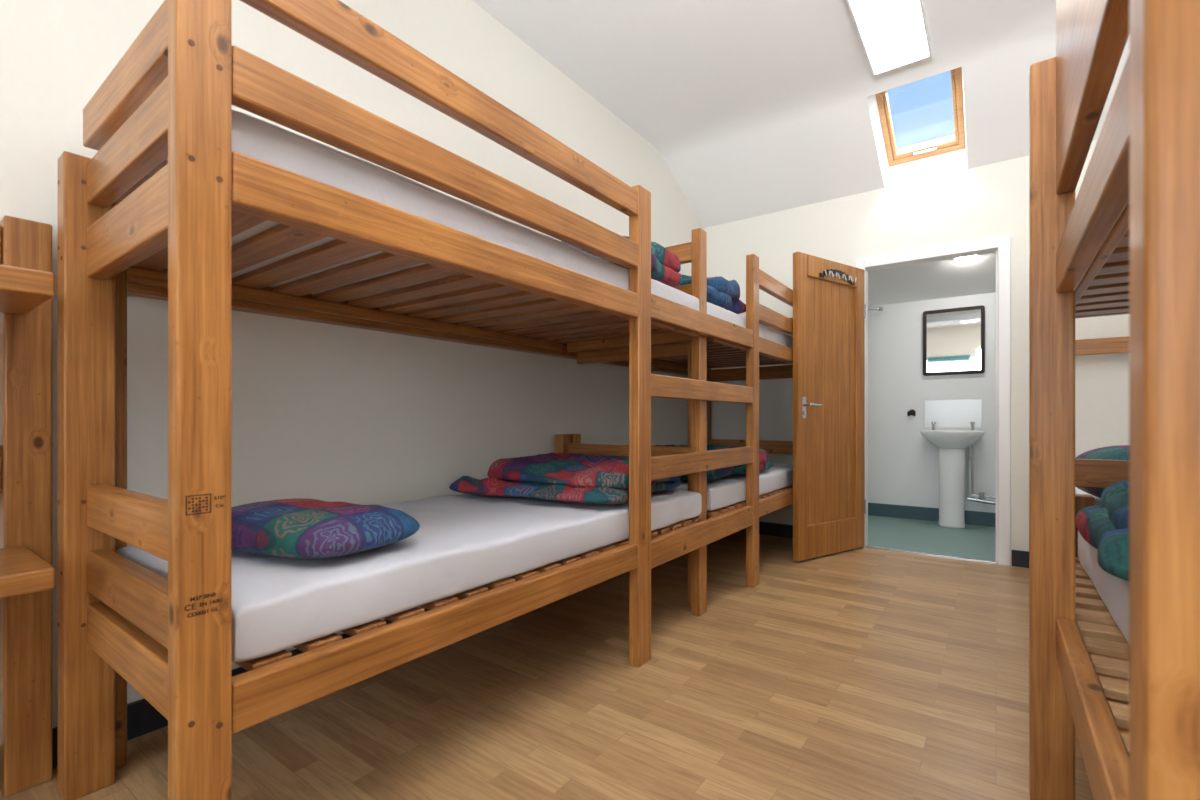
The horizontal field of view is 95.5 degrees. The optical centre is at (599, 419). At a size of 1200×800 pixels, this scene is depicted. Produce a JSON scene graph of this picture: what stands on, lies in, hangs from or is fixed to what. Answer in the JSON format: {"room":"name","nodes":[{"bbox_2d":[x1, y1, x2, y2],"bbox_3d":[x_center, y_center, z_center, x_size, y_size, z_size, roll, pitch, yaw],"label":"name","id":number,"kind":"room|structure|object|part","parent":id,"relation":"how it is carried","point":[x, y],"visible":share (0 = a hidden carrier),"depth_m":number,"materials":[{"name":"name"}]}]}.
{"room":"hostel dormitory room","nodes":[
{"label":"hostel dormitory room","id":0,"kind":"room"},
{"bbox_2d":[0,0,703,727],"bbox_3d":[-1.089,-0.570,2.040,0.100,2.980,6.820,0,0,36],"label":"wall","id":1,"kind":"structure","parent":0,"point":[321,411],"depth_m":2.17,"materials":[{"name":"beige paint"}]},
{"bbox_2d":[52,572,539,767],"bbox_3d":[-1.043,0.870,2.006,0.015,0.100,6.620,0,0,36],"label":"baseboard","id":2,"kind":"structure","parent":1,"relation":"attached to","point":[143,718],"depth_m":1.59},
{"bbox_2d":[0,515,1128,799],"bbox_3d":[0.673,0.970,1.674,3.380,0.100,8.300,0,0,36],"label":"floor","id":3,"kind":"structure","parent":0,"point":[861,673],"depth_m":1.77,"materials":[{"name":"brown wood"}]},
{"bbox_2d":[0,215,55,796],"bbox_3d":[-1.589,0.210,0.892,0.420,1.420,1.035,0,0,36],"label":"shelf unit","id":4,"kind":"object","parent":3,"relation":"on","point":[27,279],"visible":1,"depth_m":1.35,"materials":[{"name":"brown wood"}]},
{"bbox_3d":[-1.728,0.120,1.008,0.040,0.120,0.839,0,0,36],"label":"rail","id":5,"kind":"part","parent":4,"relation":"part of","materials":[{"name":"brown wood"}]},
{"bbox_3d":[-1.728,-0.430,1.008,0.040,0.100,0.839,0,0,36],"label":"rail","id":6,"kind":"part","parent":4,"relation":"part of","materials":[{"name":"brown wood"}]},
{"bbox_3d":[-1.566,-0.285,0.863,0.349,0.050,0.955,0,0,36],"label":"shelf","id":7,"kind":"part","parent":4,"relation":"part of","materials":[{"name":"brown wood"}]},
{"bbox_3d":[-1.566,0.333,0.863,0.349,0.045,0.955,0,0,36],"label":"shelf","id":8,"kind":"part","parent":4,"relation":"part of","materials":[{"name":"brown wood"}]},
{"bbox_2d":[58,0,706,799],"bbox_3d":[-0.457,0.010,2.006,0.961,1.820,2.111,0,0,36],"label":"bunk bed","id":9,"kind":"object","parent":3,"relation":"on","point":[172,94],"visible":0.89,"depth_m":1.24,"materials":[{"name":"brown wood"}]},
{"bbox_3d":[-1.280,0.138,1.360,0.070,1.565,0.095,0,0,36],"label":"post","id":10,"kind":"part","parent":9,"relation":"part of","materials":[{"name":"brown wood"}]},
{"bbox_3d":[-1.008,-0.760,1.196,0.804,0.100,0.040,0,0,36],"label":"rail","id":11,"kind":"part","parent":9,"relation":"part of","materials":[{"name":"brown wood"}]},
{"bbox_3d":[-0.968,-0.580,1.148,0.683,0.100,0.040,0,0,36],"label":"rail","id":12,"kind":"part","parent":9,"relation":"part of","materials":[{"name":"brown wood"}]},
{"bbox_3d":[-0.968,-0.410,1.148,0.683,0.120,0.040,0,0,36],"label":"rail","id":13,"kind":"part","parent":9,"relation":"part of","materials":[{"name":"brown wood"}]},
{"bbox_3d":[-0.968,0.210,1.148,0.683,0.100,0.040,0,0,36],"label":"rail","id":14,"kind":"part","parent":9,"relation":"part of","materials":[{"name":"brown wood"}]},
{"bbox_3d":[-0.968,0.370,1.148,0.683,0.100,0.040,0,0,36],"label":"rail","id":15,"kind":"part","parent":9,"relation":"part of","materials":[{"name":"brown wood"}]},
{"bbox_3d":[-0.968,0.500,1.148,0.683,0.100,0.040,0,0,36],"label":"rail","id":16,"kind":"part","parent":9,"relation":"part of","materials":[{"name":"brown wood"}]},
{"bbox_3d":[-0.678,0.020,0.925,0.045,1.800,0.080,0,0,36],"label":"post","id":17,"kind":"part","parent":9,"relation":"part of","materials":[{"name":"brown wood"}]},
{"bbox_3d":[-0.780,-0.405,2.325,0.065,0.090,1.974,0,0,36],"label":"rail","id":18,"kind":"part","parent":9,"relation":"part of","materials":[{"name":"brown wood"}]},
{"bbox_2d":[115,110,698,310],"bbox_3d":[-0.453,-0.513,2.029,0.876,0.136,1.950,0,0,36],"label":"mattress","id":19,"kind":"object","parent":9,"relation":"on","point":[253,137],"visible":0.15,"depth_m":1.32,"materials":[{"name":"white fabric"}]},
{"bbox_2d":[561,236,681,286],"bbox_3d":[-0.038,-0.682,2.496,0.778,0.200,0.675,0,0,34],"label":"duvet","id":20,"kind":"object","parent":19,"relation":"on","point":[665,265],"visible":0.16,"depth_m":2.34,"materials":[{"name":"fabric"}]},
{"bbox_2d":[116,489,701,661],"bbox_3d":[-0.444,0.392,2.029,0.881,0.126,1.942,0,0,36],"label":"mattress","id":21,"kind":"object","parent":9,"relation":"on","point":[462,542],"visible":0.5,"depth_m":1.37,"materials":[{"name":"white fabric"}]},
{"bbox_2d":[232,498,419,558],"bbox_3d":[-0.778,0.274,1.430,0.569,0.106,0.343,0,0,24],"label":"pillow","id":22,"kind":"object","parent":21,"relation":"on","point":[302,528],"visible":0.88,"depth_m":1.28,"materials":[{"name":"fabric"}]},
{"bbox_2d":[449,452,680,503],"bbox_3d":[-0.113,0.239,2.483,0.859,0.172,0.810,0,0,29],"label":"duvet","id":23,"kind":"object","parent":21,"relation":"on","point":[567,477],"visible":0.82,"depth_m":2.22,"materials":[{"name":"fabric"}]},
{"bbox_3d":[-0.264,-0.610,1.496,0.039,0.090,1.328,0,0,36],"label":"rail","id":24,"kind":"part","parent":9,"relation":"part of","materials":[{"name":"brown wood"}]},
{"bbox_3d":[-0.264,-0.425,1.496,0.039,0.090,1.328,0,0,36],"label":"rail","id":25,"kind":"part","parent":9,"relation":"part of","materials":[{"name":"brown wood"}]},
{"bbox_3d":[-0.264,0.504,1.496,0.039,0.088,1.328,0,0,36],"label":"rail","id":26,"kind":"part","parent":9,"relation":"part of","materials":[{"name":"brown wood"}]},
{"bbox_3d":[-0.264,-0.805,1.496,0.039,0.090,1.328,0,0,36],"label":"rail","id":27,"kind":"part","parent":9,"relation":"part of","materials":[{"name":"brown wood"}]},
{"bbox_3d":[-0.209,0.500,3.063,0.060,0.840,0.070,0,0,36],"label":"post","id":28,"kind":"part","parent":9,"relation":"part of","materials":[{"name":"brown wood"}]},
{"bbox_3d":[0.139,-0.425,2.832,0.773,0.090,0.035,0,0,36],"label":"rail","id":29,"kind":"part","parent":9,"relation":"part of","materials":[{"name":"brown wood"}]},
{"bbox_3d":[0.139,0.165,2.832,0.773,0.070,0.035,0,0,36],"label":"rail","id":30,"kind":"part","parent":9,"relation":"part of","materials":[{"name":"brown wood"}]},
{"bbox_3d":[0.139,-0.805,2.832,0.773,0.090,0.035,0,0,36],"label":"rail","id":31,"kind":"part","parent":9,"relation":"part of","materials":[{"name":"brown wood"}]},
{"bbox_3d":[0.139,-0.605,2.832,0.773,0.090,0.035,0,0,36],"label":"rail","id":32,"kind":"part","parent":9,"relation":"part of","materials":[{"name":"brown wood"}]},
{"bbox_3d":[0.471,0.010,2.590,0.047,1.820,0.075,0,0,36],"label":"post","id":33,"kind":"part","parent":9,"relation":"part of","materials":[{"name":"brown wood"}]},
{"bbox_2d":[562,269,792,606],"bbox_3d":[0.710,0.020,3.614,0.960,1.800,1.858,0,0,36],"label":"bunk bed","id":34,"kind":"object","parent":3,"relation":"on","point":[675,358],"visible":0.34,"depth_m":3.38,"materials":[{"name":"brown wood"}]},
{"bbox_3d":[-0.151,0.500,3.144,0.060,0.840,0.060,0,0,36],"label":"post","id":35,"kind":"part","parent":34,"relation":"part of","materials":[{"name":"brown wood"}]},
{"bbox_3d":[0.324,-0.405,3.844,0.065,0.090,1.777,0,0,36],"label":"rail","id":36,"kind":"part","parent":34,"relation":"part of","materials":[{"name":"brown wood"}]},
{"bbox_3d":[0.162,-0.370,2.920,0.708,0.100,0.035,0,0,36],"label":"rail","id":37,"kind":"part","parent":34,"relation":"part of","materials":[{"name":"brown wood"}]},
{"bbox_3d":[0.463,0.270,2.692,0.045,1.300,0.050,0,0,36],"label":"post","id":38,"kind":"part","parent":34,"relation":"part of","materials":[{"name":"brown wood"}]},
{"bbox_3d":[0.893,0.020,4.580,0.060,1.800,0.080,0,0,36],"label":"post","id":39,"kind":"part","parent":34,"relation":"part of","materials":[{"name":"brown wood"}]},
{"bbox_2d":[674,464,792,510],"bbox_3d":[0.702,0.392,3.612,0.873,0.126,1.714,0,0,36],"label":"mattress","id":40,"kind":"object","parent":34,"relation":"on","point":[728,490],"visible":0.23,"depth_m":3.00,"materials":[{"name":"white fabric"}]},
{"bbox_2d":[680,467,732,480],"bbox_3d":[0.378,0.261,3.038,0.687,0.131,0.334,0,0,30],"label":"pillow","id":41,"kind":"object","parent":40,"relation":"on","point":[715,474],"visible":0.19,"depth_m":2.80,"materials":[{"name":"fabric"}]},
{"bbox_2d":[655,444,773,474],"bbox_3d":[0.687,0.242,3.507,0.790,0.166,0.746,0,0,39],"label":"duvet","id":42,"kind":"object","parent":40,"relation":"on","point":[764,463],"visible":0.16,"depth_m":3.28,"materials":[{"name":"fabric"}]},
{"bbox_2d":[707,302,792,347],"bbox_3d":[0.680,-0.513,3.588,0.878,0.136,1.776,0,0,36],"label":"mattress","id":43,"kind":"object","parent":34,"relation":"on","point":[766,332],"visible":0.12,"depth_m":3.02,"materials":[{"name":"white fabric"}]},
{"bbox_2d":[679,275,745,313],"bbox_3d":[0.405,-0.678,3.090,0.751,0.191,0.647,0,0,38],"label":"duvet","id":44,"kind":"object","parent":43,"relation":"on","point":[721,292],"visible":0.16,"depth_m":2.82,"materials":[{"name":"fabric"}]},
{"bbox_3d":[1.251,0.210,4.320,0.823,0.100,0.040,0,0,36],"label":"rail","id":45,"kind":"part","parent":34,"relation":"part of","materials":[{"name":"brown wood"}]},
{"bbox_3d":[1.251,-0.370,4.320,0.823,0.100,0.040,0,0,36],"label":"rail","id":46,"kind":"part","parent":34,"relation":"part of","materials":[{"name":"brown wood"}]},
{"bbox_3d":[1.225,-0.805,3.545,0.039,0.090,1.202,0,0,36],"label":"rail","id":47,"kind":"part","parent":34,"relation":"part of","materials":[{"name":"brown wood"}]},
{"bbox_3d":[1.225,-0.610,3.545,0.039,0.090,1.202,0,0,36],"label":"rail","id":48,"kind":"part","parent":34,"relation":"part of","materials":[{"name":"brown wood"}]},
{"bbox_3d":[1.225,-0.425,3.545,0.039,0.090,1.202,0,0,36],"label":"rail","id":49,"kind":"part","parent":34,"relation":"part of","materials":[{"name":"brown wood"}]},
{"bbox_3d":[1.225,0.504,3.545,0.039,0.088,1.202,0,0,36],"label":"rail","id":50,"kind":"part","parent":34,"relation":"part of","materials":[{"name":"brown wood"}]},
{"bbox_2d":[629,185,758,666],"bbox_3d":[0.500,0.005,2.548,0.047,1.830,1.270,0,0,36],"label":"ladder","id":51,"kind":"object","parent":3,"relation":"on","point":[644,385],"visible":0.98,"depth_m":2.19,"materials":[{"name":"brown wood"}]},
{"bbox_3d":[0.153,0.022,2.071,0.047,1.795,0.090,0,0,36],"label":"post","id":52,"kind":"part","parent":51,"relation":"part of","materials":[{"name":"brown wood"}]},
{"bbox_3d":[0.848,0.005,3.027,0.047,1.830,0.085,0,0,36],"label":"post","id":53,"kind":"part","parent":51,"relation":"part of","materials":[{"name":"brown wood"}]},
{"bbox_2d":[920,422,984,528],"bbox_3d":[3.034,0.468,4.704,0.470,0.905,0.418,0,0,36],"label":"washbasin","id":54,"kind":"object","parent":3,"relation":"on","point":[952,444],"visible":1,"depth_m":4.64,"materials":[{"name":"white ceramic"}]},
{"bbox_2d":[931,422,935,429],"bbox_3d":[2.980,0.053,4.875,0.040,0.077,0.109,0,0,36],"label":"tap","id":55,"kind":"object","parent":54,"relation":"on","point":[933,423],"depth_m":4.89,"materials":[{"name":"silver metal"}]},
{"bbox_2d":[920,430,984,448],"bbox_3d":[3.034,0.170,4.704,0.470,0.160,0.418,0,0,36],"label":"basin","id":56,"kind":"object","parent":54,"relation":"in","point":[943,439],"depth_m":4.58,"materials":[{"name":"white ceramic"}]},
{"bbox_2d":[1075,336,1128,556],"bbox_3d":[2.523,0.070,2.333,0.900,1.700,1.800,0,0,36],"label":"bunk bed","id":57,"kind":"object","parent":3,"relation":"on","point":[1113,345],"visible":0.05,"depth_m":3.10,"materials":[{"name":"brown wood"}]},
{"bbox_3d":[1.671,0.590,1.883,0.050,0.660,0.070,0,0,36],"label":"post","id":58,"kind":"part","parent":57,"relation":"part of","materials":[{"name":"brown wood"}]},
{"bbox_2d":[1075,487,1100,505],"bbox_3d":[2.527,0.387,2.330,0.778,0.136,1.620,0,0,36],"label":"mattress","id":59,"kind":"object","parent":57,"relation":"on","point":[1077,491],"visible":0.02,"depth_m":2.35,"materials":[{"name":"white fabric"}]},
{"bbox_2d":[1075,445,1128,497],"bbox_3d":[2.156,0.205,1.981,0.667,0.224,0.471,0,0,30],"label":"pillow","id":60,"kind":"object","parent":59,"relation":"on","point":[1120,452],"visible":0.21,"depth_m":2.03,"materials":[{"name":"fabric"}]},
{"bbox_3d":[3.029,-0.425,3.037,0.788,0.090,0.035,0,0,36],"label":"rail","id":61,"kind":"part","parent":57,"relation":"part of","materials":[{"name":"brown wood"}]},
{"bbox_2d":[1029,0,1199,799],"bbox_3d":[1.273,-0.055,0.849,0.930,1.950,2.040,0,0,36],"label":"bunk bed","id":62,"kind":"object","parent":3,"relation":"on","point":[1128,242],"visible":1,"depth_m":0.70,"materials":[{"name":"brown wood"}]},
{"bbox_3d":[1.074,0.035,1.296,0.082,1.770,0.050,0,0,36],"label":"post","id":63,"kind":"part","parent":62,"relation":"part of","materials":[{"name":"brown wood"}]},
{"bbox_3d":[0.729,-0.767,0.781,0.035,0.485,1.188,0,0,36],"label":"rail","id":64,"kind":"part","parent":62,"relation":"part of","materials":[{"name":"brown wood"}]},
{"bbox_3d":[0.729,-0.343,0.781,0.035,0.095,1.188,0,0,36],"label":"rail","id":65,"kind":"part","parent":62,"relation":"part of","materials":[{"name":"brown wood"}]},
{"bbox_3d":[0.729,0.504,0.781,0.035,0.088,1.188,0,0,36],"label":"rail","id":66,"kind":"part","parent":62,"relation":"part of","materials":[{"name":"brown wood"}]},
{"bbox_3d":[1.880,-0.381,1.616,0.728,0.078,0.035,0,0,36],"label":"rail","id":67,"kind":"part","parent":62,"relation":"part of","materials":[{"name":"brown wood"}]},
{"bbox_3d":[1.880,0.175,1.616,0.728,0.090,0.035,0,0,36],"label":"rail","id":68,"kind":"part","parent":62,"relation":"part of","materials":[{"name":"brown wood"}]},
{"bbox_2d":[1078,531,1128,643],"bbox_3d":[1.301,0.398,0.816,0.719,0.134,1.870,0,0,36],"label":"mattress","id":69,"kind":"object","parent":62,"relation":"on","point":[1114,591],"visible":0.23,"depth_m":1.28,"materials":[{"name":"white fabric"}]},
{"bbox_2d":[1076,479,1128,580],"bbox_3d":[1.547,0.233,1.085,0.895,0.188,0.943,0,0,36],"label":"duvet","id":70,"kind":"object","parent":69,"relation":"on","point":[1105,527],"visible":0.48,"depth_m":1.23,"materials":[{"name":"fabric"}]},
{"bbox_3d":[0.345,-0.055,0.293,0.082,1.950,0.050,0,0,36],"label":"post","id":71,"kind":"part","parent":62,"relation":"part of","materials":[{"name":"brown wood"}]},
{"bbox_2d":[472,0,1128,227],"bbox_3d":[0.214,-1.825,1.043,3.380,0.369,6.740,0,0,36],"label":"ceiling","id":72,"kind":"structure","parent":0,"point":[754,108],"depth_m":3.13,"materials":[{"name":"paint"}]},
{"bbox_2d":[846,0,931,75],"bbox_3d":[1.331,-1.990,2.555,0.290,0.040,1.200,0,0,36],"label":"recessed light","id":73,"kind":"object","parent":72,"relation":"in","point":[893,34],"visible":1,"depth_m":2.77,"materials":[{"name":"white"}]},
{"bbox_2d":[704,140,1128,564],"bbox_3d":[2.213,-0.365,3.794,3.180,2.570,0.100,0,0,36],"label":"wall","id":74,"kind":"structure","parent":0,"point":[990,201],"depth_m":3.67,"materials":[{"name":"beige paint"}]},
{"bbox_2d":[738,521,1028,567],"bbox_3d":[2.187,0.870,3.742,3.160,0.100,0.015,0,0,36],"label":"baseboard","id":75,"kind":"structure","parent":74,"relation":"attached to","point":[1019,558],"depth_m":4.27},
{"bbox_2d":[866,66,967,186],"bbox_3d":[2.046,-1.883,3.489,0.490,0.461,0.770,0,0,36],"label":"trim","id":76,"kind":"structure","parent":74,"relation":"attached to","point":[956,160],"depth_m":3.72,"materials":[{"name":"paint"}]},
{"bbox_2d":[875,67,965,166],"bbox_3d":[2.101,-1.998,3.563,0.460,0.337,0.633,0,0,36],"label":"window","id":77,"kind":"structure","parent":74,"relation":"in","point":[895,156],"depth_m":3.67,"materials":[{"name":"brown wood"}]},
{"bbox_3d":[2.242,-1.858,3.758,0.140,0.030,0.012,0,-25,36],"label":"handle","id":78,"kind":"part","parent":77,"relation":"part of","materials":[{"name":"silver metal"}]},
{"bbox_2d":[856,236,1009,565],"bbox_3d":[2.261,-0.120,3.751,0.899,2.080,0.123,0,0,36],"label":"door frame","id":79,"kind":"structure","parent":74,"relation":"in","point":[1001,246],"depth_m":3.47,"materials":[{"name":"white wood"}]},
{"bbox_2d":[793,252,865,561],"bbox_3d":[1.591,-0.086,3.695,0.769,1.988,0.101,0,0,-34],"label":"door","id":80,"kind":"structure","parent":79,"relation":"attached to","point":[829,314],"depth_m":3.69,"materials":[{"name":"brown wood"}]},
{"bbox_3d":[1.367,-0.080,3.519,0.130,0.140,0.059,0,0,-34],"label":"handle","id":81,"kind":"part","parent":80,"relation":"part of","materials":[{"name":"silver metal"}]},
{"bbox_3d":[1.570,-0.125,3.723,0.565,1.640,0.022,0,0,-34],"label":"panel","id":82,"kind":"part","parent":80,"relation":"part of","materials":[{"name":"brown wood"}]},
{"bbox_2d":[820,269,856,284],"bbox_3d":[1.635,-0.985,3.702,0.401,0.076,0.052,0,0,-34],"label":"hook rack","id":83,"kind":"object","parent":80,"relation":"attached to","point":[831,271],"visible":1,"depth_m":3.70,"materials":[{"name":"metal"}]},
{"bbox_2d":[868,292,995,512],"bbox_3d":[3.155,-0.130,4.939,2.100,2.100,0.100,0,0,36],"label":"wall","id":84,"kind":"structure","parent":0,"point":[903,465],"depth_m":5.06,"materials":[{"name":"paint"}]},
{"bbox_2d":[907,410,915,415],"bbox_3d":[2.881,-0.066,5.037,0.066,0.064,0.063,0,0,36],"label":"robe hook","id":85,"kind":"object","parent":84,"relation":"attached to","point":[910,412],"visible":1,"depth_m":5.03,"materials":[{"name":"black plastic"}]},
{"bbox_2d":[868,503,995,526],"bbox_3d":[3.163,0.860,4.864,1.800,0.120,0.012,0,0,36],"label":"baseboard","id":86,"kind":"structure","parent":84,"relation":"attached to","point":[874,509],"depth_m":5.01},
{"bbox_2d":[925,399,981,427],"bbox_3d":[3.152,-0.055,4.874,0.430,0.250,0.008,0,0,36],"label":"backsplash","id":87,"kind":"structure","parent":84,"relation":"attached to","point":[946,413],"depth_m":4.87,"materials":[{"name":"white ceramic"}]},
{"bbox_2d":[923,305,984,375],"bbox_3d":[3.150,-0.700,4.864,0.464,0.590,0.023,0,0,36],"label":"mirror","id":88,"kind":"object","parent":84,"relation":"attached to","point":[953,338],"visible":1,"depth_m":4.86,"materials":[{"name":"black mirror"}]},
{"bbox_2d":[966,443,995,504],"bbox_3d":[3.354,0.469,4.652,0.377,0.538,0.126,0,0,36],"label":"pipe","id":89,"kind":"object","parent":84,"relation":"attached to","point":[969,451],"visible":0.7,"depth_m":4.70,"materials":[{"name":"silver metal"}]},
{"bbox_2d":[868,252,995,305],"bbox_3d":[2.729,-1.350,4.352,2.100,0.536,1.450,0,0,36],"label":"ceiling","id":90,"kind":"structure","parent":0,"point":[948,278],"depth_m":4.72,"materials":[{"name":"paint"}]},
{"bbox_2d":[954,255,978,259],"bbox_3d":[2.903,-1.308,4.319,0.180,0.059,0.180,0,0,36],"label":"ceiling lamp","id":91,"kind":"object","parent":90,"relation":"attached to","point":[975,256],"visible":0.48,"depth_m":4.31,"materials":[{"name":"white"}]},
{"bbox_3d":[1.992,-0.380,4.869,0.100,2.600,1.380,0,0,36],"label":"wall","id":92,"kind":"structure","parent":0,"visible":0},
{"bbox_2d":[868,307,882,310],"bbox_3d":[2.345,-1.010,4.949,0.445,0.040,0.043,0,0,-2],"label":"rail","id":93,"kind":"object","parent":92,"relation":"attached to","point":[869,308],"visible":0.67,"depth_m":4.94,"materials":[{"name":"silver metal"}]}
]}

